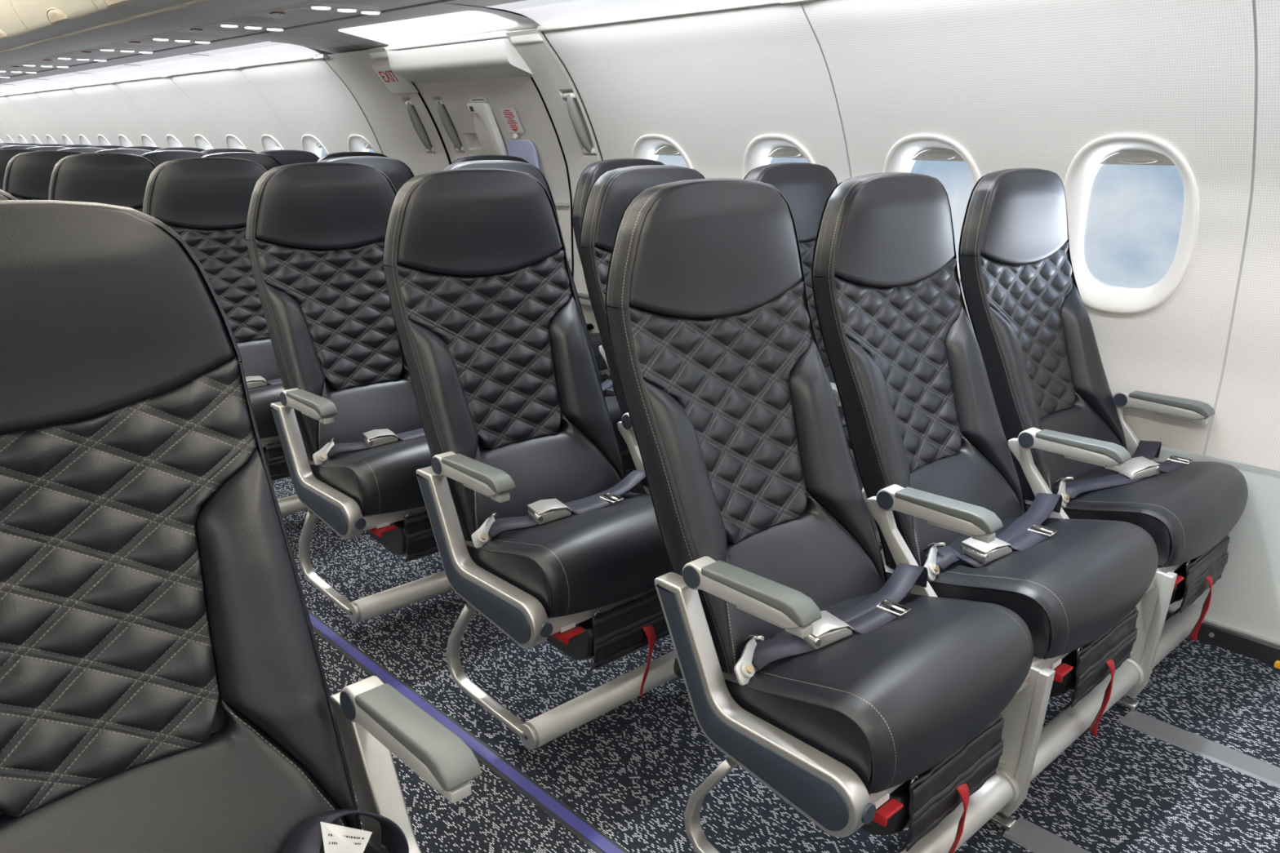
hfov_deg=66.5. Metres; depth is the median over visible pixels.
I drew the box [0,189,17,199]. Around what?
seat
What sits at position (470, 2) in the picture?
trim
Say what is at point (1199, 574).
pouch
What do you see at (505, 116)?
door
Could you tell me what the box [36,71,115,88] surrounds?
light
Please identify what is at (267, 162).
seat
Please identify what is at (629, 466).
pouch
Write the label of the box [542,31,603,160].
trim
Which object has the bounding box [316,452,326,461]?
washer
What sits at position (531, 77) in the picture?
trim
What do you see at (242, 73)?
trim
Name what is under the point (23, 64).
light
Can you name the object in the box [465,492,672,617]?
seat cushion
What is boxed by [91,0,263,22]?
bin
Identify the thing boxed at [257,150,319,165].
seat
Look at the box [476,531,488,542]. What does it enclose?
washer
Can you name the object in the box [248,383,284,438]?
seat cushion
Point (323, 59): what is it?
trim
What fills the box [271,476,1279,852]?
floor
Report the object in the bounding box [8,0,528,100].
wall
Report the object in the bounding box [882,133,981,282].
window
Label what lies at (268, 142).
window
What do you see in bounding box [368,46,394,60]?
block
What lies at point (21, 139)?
window
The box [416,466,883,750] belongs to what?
frame
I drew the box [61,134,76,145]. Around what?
window
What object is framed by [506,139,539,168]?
window blind
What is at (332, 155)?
seat
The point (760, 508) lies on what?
seat
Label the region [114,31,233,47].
unit
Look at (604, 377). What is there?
pouch
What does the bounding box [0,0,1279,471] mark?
wall
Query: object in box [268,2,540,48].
overhead panel
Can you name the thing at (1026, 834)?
track cover
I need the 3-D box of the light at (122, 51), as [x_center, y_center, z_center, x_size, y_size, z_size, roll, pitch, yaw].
[-2.638,-1.933,5.024,0.072,0.009,0.072,-15,22,-41]
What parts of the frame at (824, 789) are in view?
panel, leg, leg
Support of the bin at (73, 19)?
attached to the ceiling
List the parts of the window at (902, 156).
shade pull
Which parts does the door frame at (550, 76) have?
edge moulding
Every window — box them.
[5,134,17,142]
[17,134,28,143]
[31,134,46,144]
[45,134,57,144]
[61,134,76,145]
[78,134,92,145]
[97,134,115,145]
[117,134,133,146]
[140,134,163,146]
[165,134,182,147]
[193,134,213,150]
[225,134,246,149]
[260,134,293,151]
[301,134,328,157]
[347,134,377,153]
[631,133,693,168]
[742,133,815,178]
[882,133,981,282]
[1063,133,1199,315]
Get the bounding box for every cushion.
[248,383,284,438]
[308,436,432,515]
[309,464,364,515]
[363,844,377,852]
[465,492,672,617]
[466,546,551,617]
[588,333,608,371]
[604,395,628,452]
[605,391,615,396]
[629,483,646,493]
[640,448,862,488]
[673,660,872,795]
[675,592,1033,793]
[840,416,849,439]
[847,440,852,449]
[868,746,872,785]
[880,516,1158,658]
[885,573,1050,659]
[1024,461,1248,566]
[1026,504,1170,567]
[1047,617,1050,650]
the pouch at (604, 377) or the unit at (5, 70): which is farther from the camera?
the unit at (5, 70)
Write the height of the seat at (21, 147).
0.817 m
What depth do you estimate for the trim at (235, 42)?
5.58 m
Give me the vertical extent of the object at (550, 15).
0.068 m
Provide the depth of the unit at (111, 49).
5.00 m
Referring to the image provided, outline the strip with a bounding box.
[308,613,624,852]
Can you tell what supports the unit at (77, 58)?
attached to the bin at (6, 55)
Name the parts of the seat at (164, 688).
quilted panel, lumbar panel, armrest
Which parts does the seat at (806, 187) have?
quilted panel, lumbar panel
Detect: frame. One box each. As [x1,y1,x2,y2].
[260,368,610,515]
[270,401,630,622]
[329,691,421,852]
[387,31,533,84]
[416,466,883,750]
[505,28,601,333]
[654,562,1204,852]
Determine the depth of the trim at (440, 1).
4.09 m
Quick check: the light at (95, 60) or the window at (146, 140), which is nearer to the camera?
the light at (95, 60)
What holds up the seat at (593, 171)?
on the frame at (340, 512)
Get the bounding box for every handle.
[404,100,434,151]
[561,92,595,153]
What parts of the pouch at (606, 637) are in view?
tab arm, panel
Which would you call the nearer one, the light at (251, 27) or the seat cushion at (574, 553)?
the seat cushion at (574, 553)
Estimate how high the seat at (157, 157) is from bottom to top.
0.817 m
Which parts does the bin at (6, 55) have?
edge rail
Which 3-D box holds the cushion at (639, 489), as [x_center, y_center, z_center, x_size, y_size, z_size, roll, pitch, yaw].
[0.094,0.171,2.325,0.007,0.108,0.384,-14,22,-40]
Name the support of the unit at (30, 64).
attached to the bin at (9, 63)
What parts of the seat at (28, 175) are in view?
quilted panel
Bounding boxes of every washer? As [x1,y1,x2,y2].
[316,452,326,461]
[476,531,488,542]
[740,661,754,677]
[928,562,938,575]
[1061,493,1069,503]
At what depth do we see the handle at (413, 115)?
4.64 m
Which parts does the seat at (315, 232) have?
armrest, recline rail, quilted panel, lumbar panel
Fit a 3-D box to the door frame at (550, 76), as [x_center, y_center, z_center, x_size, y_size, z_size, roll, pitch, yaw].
[-0.323,-0.727,3.952,0.334,1.605,0.232,-15,22,-41]
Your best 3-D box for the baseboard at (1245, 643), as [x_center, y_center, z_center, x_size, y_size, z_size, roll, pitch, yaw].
[-2.221,-0.601,6.241,0.095,0.054,16.400,-15,22,-41]
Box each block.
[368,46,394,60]
[510,27,543,44]
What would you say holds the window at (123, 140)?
in the wall at (1015, 83)
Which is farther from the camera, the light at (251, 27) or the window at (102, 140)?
the window at (102, 140)
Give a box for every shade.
[654,146,681,155]
[768,147,805,158]
[912,149,964,161]
[1099,151,1175,165]
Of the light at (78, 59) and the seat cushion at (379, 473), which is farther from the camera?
the light at (78, 59)
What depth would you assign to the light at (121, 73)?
6.54 m
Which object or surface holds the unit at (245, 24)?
attached to the bin at (73, 19)
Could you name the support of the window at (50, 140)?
in the wall at (1015, 83)
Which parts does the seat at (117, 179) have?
quilted panel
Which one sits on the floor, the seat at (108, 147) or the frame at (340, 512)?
the frame at (340, 512)
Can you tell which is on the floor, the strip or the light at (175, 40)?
the strip
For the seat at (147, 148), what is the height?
0.817 m
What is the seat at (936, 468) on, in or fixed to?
on the frame at (824, 789)
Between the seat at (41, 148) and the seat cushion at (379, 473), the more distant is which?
the seat at (41, 148)
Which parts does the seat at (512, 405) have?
armrest, recline rail, quilted panel, lumbar panel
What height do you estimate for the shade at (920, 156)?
0.034 m
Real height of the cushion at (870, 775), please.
0.026 m
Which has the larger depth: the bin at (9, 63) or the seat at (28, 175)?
the bin at (9, 63)
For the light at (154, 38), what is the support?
on the unit at (169, 38)
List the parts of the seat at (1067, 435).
quilted panel, armrest post, armrest, lumbar panel, recline rail, armrest post, armrest, recline rail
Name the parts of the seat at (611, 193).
quilted panel, armrest, armrest post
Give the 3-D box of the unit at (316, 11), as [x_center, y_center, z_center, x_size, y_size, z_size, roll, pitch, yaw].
[-1.085,-1.465,3.427,0.276,0.027,0.782,-15,22,-41]
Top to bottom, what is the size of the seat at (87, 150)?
0.817 m
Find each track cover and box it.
[1002,817,1090,852]
[1119,711,1279,788]
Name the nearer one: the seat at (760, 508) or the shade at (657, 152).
the seat at (760, 508)
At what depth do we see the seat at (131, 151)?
5.47 m
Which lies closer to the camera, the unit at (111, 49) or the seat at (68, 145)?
the unit at (111, 49)
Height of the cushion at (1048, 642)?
0.026 m
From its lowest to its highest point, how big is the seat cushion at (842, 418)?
0.142 m
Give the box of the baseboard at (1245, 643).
[1164,607,1279,669]
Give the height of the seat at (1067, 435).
0.817 m
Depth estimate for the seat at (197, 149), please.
6.39 m
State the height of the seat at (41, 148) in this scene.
0.817 m
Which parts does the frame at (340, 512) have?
panel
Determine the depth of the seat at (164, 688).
1.07 m
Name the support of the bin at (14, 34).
attached to the ceiling
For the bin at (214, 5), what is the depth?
3.25 m
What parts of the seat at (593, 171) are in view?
armrest post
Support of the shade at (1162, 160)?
attached to the window at (1117, 148)
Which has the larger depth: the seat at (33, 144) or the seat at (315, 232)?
the seat at (33, 144)
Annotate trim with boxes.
[0,0,454,79]
[0,38,266,83]
[237,32,368,53]
[241,72,293,149]
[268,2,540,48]
[307,609,630,852]
[323,58,382,154]
[441,0,524,6]
[531,76,573,279]
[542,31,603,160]
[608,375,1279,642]
[800,2,851,178]
[1202,0,1257,454]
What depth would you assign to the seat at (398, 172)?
3.63 m
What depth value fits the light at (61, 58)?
5.50 m
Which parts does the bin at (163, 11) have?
bin door, bin sill, edge rail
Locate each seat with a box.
[0,142,17,145]
[0,145,39,149]
[0,148,39,190]
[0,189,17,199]
[0,200,481,852]
[2,150,85,199]
[12,143,42,146]
[25,146,69,151]
[33,143,66,146]
[48,152,155,212]
[57,147,107,153]
[60,144,93,147]
[85,145,124,149]
[94,148,152,155]
[118,146,162,151]
[140,150,207,166]
[142,157,284,438]
[154,146,204,151]
[200,148,256,154]
[200,151,282,170]
[245,161,432,515]
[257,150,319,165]
[316,151,388,162]
[320,155,414,191]
[382,168,672,618]
[441,160,628,452]
[450,155,608,371]
[572,158,664,396]
[579,164,862,494]
[604,177,1033,795]
[743,162,852,449]
[811,172,1158,659]
[958,168,1248,567]
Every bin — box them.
[0,0,149,53]
[0,26,84,62]
[0,51,28,66]
[9,0,209,39]
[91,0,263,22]
[166,0,314,11]
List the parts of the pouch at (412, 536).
tab arm, panel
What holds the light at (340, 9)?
on the unit at (316, 11)
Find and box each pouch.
[262,440,290,480]
[367,511,439,562]
[546,590,670,698]
[600,372,608,396]
[621,453,636,475]
[860,714,1004,852]
[1049,607,1138,737]
[1168,534,1230,641]
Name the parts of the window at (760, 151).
shade pull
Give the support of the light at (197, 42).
on the unit at (169, 38)
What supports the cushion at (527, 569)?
on the seat at (512, 405)
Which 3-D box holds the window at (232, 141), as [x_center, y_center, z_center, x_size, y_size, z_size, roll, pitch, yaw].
[-2.614,-1.686,6.434,0.136,0.455,0.345,-15,22,-41]
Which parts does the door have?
grab handle, plate, handle, knob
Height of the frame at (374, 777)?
0.563 m
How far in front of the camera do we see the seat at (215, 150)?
5.82 m
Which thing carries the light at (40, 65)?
on the unit at (30, 64)
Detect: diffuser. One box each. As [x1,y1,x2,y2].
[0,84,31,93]
[484,0,739,25]
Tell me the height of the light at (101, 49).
0.009 m
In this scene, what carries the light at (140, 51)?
on the unit at (111, 49)
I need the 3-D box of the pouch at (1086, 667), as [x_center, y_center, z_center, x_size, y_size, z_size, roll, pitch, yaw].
[0.810,0.481,1.960,0.341,0.236,0.245,-15,22,-41]
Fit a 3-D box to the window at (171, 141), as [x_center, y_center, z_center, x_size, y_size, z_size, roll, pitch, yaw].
[-3.384,-1.920,7.217,0.136,0.455,0.345,-15,22,-41]
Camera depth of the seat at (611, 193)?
2.41 m
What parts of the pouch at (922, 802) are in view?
tab arm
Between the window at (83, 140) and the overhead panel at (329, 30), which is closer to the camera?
the overhead panel at (329, 30)
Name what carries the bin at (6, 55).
attached to the ceiling
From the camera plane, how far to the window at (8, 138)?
10.72 m
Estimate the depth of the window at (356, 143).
5.25 m
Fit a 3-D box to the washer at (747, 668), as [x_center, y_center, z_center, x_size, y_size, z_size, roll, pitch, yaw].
[0.165,0.374,1.503,0.007,0.024,0.024,-32,-9,41]
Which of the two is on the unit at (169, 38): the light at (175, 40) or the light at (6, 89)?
the light at (175, 40)
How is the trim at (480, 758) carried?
on the floor
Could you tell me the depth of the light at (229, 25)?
3.84 m
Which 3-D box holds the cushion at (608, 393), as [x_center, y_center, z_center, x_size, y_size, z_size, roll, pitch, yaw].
[0.015,-0.086,3.197,0.007,0.108,0.384,-14,22,-40]
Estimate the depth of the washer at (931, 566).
1.85 m
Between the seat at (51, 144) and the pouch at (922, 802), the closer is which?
the pouch at (922, 802)
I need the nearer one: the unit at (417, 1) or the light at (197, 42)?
the unit at (417, 1)
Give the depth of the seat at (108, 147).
7.49 m
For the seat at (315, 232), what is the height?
0.817 m
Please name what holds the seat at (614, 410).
on the frame at (340, 512)
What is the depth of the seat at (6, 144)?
9.69 m
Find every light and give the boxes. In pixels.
[0,78,71,92]
[0,83,35,95]
[22,64,35,66]
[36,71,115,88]
[40,65,53,66]
[56,66,69,67]
[57,57,71,59]
[75,57,89,60]
[75,63,170,82]
[93,58,106,61]
[98,48,115,51]
[119,49,134,52]
[124,53,241,75]
[137,50,153,53]
[151,37,168,40]
[173,39,191,42]
[191,40,328,67]
[194,40,210,43]
[219,23,239,27]
[243,25,262,29]
[265,26,284,31]
[309,4,332,9]
[335,7,357,12]
[338,11,516,44]
[360,9,381,14]
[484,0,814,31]
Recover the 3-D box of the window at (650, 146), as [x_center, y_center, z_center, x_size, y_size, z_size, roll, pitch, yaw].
[0.092,-0.865,3.684,0.136,0.455,0.345,-15,22,-41]
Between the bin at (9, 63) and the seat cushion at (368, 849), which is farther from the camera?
the bin at (9, 63)
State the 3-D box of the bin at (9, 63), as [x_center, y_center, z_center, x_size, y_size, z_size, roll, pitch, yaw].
[-4.154,-2.498,6.163,0.769,0.440,1.005,-15,22,-41]
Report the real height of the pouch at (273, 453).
0.236 m
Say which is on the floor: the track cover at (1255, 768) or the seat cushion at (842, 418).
the track cover at (1255, 768)
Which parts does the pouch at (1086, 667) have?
tab arm, panel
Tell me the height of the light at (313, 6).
0.009 m
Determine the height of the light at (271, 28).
0.009 m
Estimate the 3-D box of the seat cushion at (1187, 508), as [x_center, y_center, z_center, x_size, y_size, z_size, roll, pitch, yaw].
[1.182,0.159,2.349,0.490,0.142,0.419,-15,22,-41]
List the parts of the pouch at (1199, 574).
panel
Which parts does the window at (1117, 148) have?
shade pull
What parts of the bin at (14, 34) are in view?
bin door, bin sill, edge rail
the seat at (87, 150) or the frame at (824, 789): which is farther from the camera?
the seat at (87, 150)
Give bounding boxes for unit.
[0,66,47,74]
[0,73,19,78]
[1,60,79,69]
[32,52,121,63]
[68,42,172,56]
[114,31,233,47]
[171,14,315,36]
[247,0,423,22]
[404,0,439,3]
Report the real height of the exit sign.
0.118 m
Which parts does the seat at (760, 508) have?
quilted panel, armrest, recline rail, lumbar panel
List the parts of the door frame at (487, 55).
lid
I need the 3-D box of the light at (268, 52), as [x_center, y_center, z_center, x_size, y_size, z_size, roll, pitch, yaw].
[-1.971,-1.902,5.007,0.256,0.068,1.092,-15,22,-41]
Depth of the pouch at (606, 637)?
1.98 m
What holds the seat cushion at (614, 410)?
on the seat at (614, 410)
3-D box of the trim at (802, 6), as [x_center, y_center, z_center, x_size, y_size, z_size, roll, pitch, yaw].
[0.562,-0.683,2.996,0.330,1.138,0.020,-15,22,-41]
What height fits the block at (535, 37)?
0.064 m
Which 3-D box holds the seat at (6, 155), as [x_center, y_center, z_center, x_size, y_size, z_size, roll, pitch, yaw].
[-3.123,-1.004,5.035,0.516,0.817,0.619,-15,22,-41]
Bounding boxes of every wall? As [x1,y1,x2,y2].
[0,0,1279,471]
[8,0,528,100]
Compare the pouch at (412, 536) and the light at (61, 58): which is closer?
the pouch at (412, 536)
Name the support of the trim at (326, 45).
attached to the wall at (518, 14)
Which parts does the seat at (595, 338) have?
armrest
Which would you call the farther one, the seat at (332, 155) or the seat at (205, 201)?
the seat at (332, 155)
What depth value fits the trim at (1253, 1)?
2.31 m
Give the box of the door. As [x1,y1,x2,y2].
[413,75,572,271]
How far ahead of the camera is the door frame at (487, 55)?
3.97 m
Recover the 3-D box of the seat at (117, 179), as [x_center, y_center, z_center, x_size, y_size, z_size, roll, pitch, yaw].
[-2.032,-0.677,3.940,0.531,0.817,0.616,-15,22,-41]
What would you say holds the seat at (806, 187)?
on the frame at (521, 616)
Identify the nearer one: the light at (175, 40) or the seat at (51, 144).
the light at (175, 40)
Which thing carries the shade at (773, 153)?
attached to the window at (760, 151)
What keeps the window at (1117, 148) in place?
in the wall at (1015, 83)
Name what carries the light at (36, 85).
attached to the wall at (518, 14)
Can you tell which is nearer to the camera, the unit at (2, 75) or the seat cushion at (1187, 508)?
the seat cushion at (1187, 508)
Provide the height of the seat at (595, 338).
0.817 m
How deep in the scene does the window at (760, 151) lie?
3.27 m
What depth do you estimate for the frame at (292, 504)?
3.11 m
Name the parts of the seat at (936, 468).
quilted panel, armrest post, armrest, recline rail, lumbar panel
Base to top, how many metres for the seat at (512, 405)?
0.817 m
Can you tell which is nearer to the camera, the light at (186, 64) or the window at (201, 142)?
the light at (186, 64)
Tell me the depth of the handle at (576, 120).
3.81 m
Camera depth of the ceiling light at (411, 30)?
3.83 m
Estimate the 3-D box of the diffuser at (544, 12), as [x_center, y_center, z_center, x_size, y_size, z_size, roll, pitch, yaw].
[-0.046,-1.322,3.046,0.252,0.052,1.162,-15,22,-41]
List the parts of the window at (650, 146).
shade pull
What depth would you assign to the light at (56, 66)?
6.17 m
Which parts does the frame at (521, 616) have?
panel, leg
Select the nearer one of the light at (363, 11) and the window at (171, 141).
the light at (363, 11)
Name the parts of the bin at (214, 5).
bin sill, edge rail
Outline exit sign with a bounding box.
[371,64,418,93]
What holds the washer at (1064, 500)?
in the seat at (1067, 435)
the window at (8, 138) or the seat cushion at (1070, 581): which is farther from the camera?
the window at (8, 138)
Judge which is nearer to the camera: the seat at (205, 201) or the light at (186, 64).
the seat at (205, 201)
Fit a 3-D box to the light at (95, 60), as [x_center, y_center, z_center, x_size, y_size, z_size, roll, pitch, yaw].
[-3.115,-2.114,5.635,0.072,0.009,0.072,-15,22,-41]
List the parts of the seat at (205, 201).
quilted panel, lumbar panel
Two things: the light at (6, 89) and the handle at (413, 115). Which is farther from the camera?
the light at (6, 89)
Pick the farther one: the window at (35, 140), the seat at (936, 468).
the window at (35, 140)
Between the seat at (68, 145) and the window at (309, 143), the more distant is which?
the seat at (68, 145)
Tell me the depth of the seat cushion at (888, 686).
1.48 m
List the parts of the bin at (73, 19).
bin door, bin sill, edge rail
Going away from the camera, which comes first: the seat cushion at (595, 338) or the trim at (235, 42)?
the seat cushion at (595, 338)

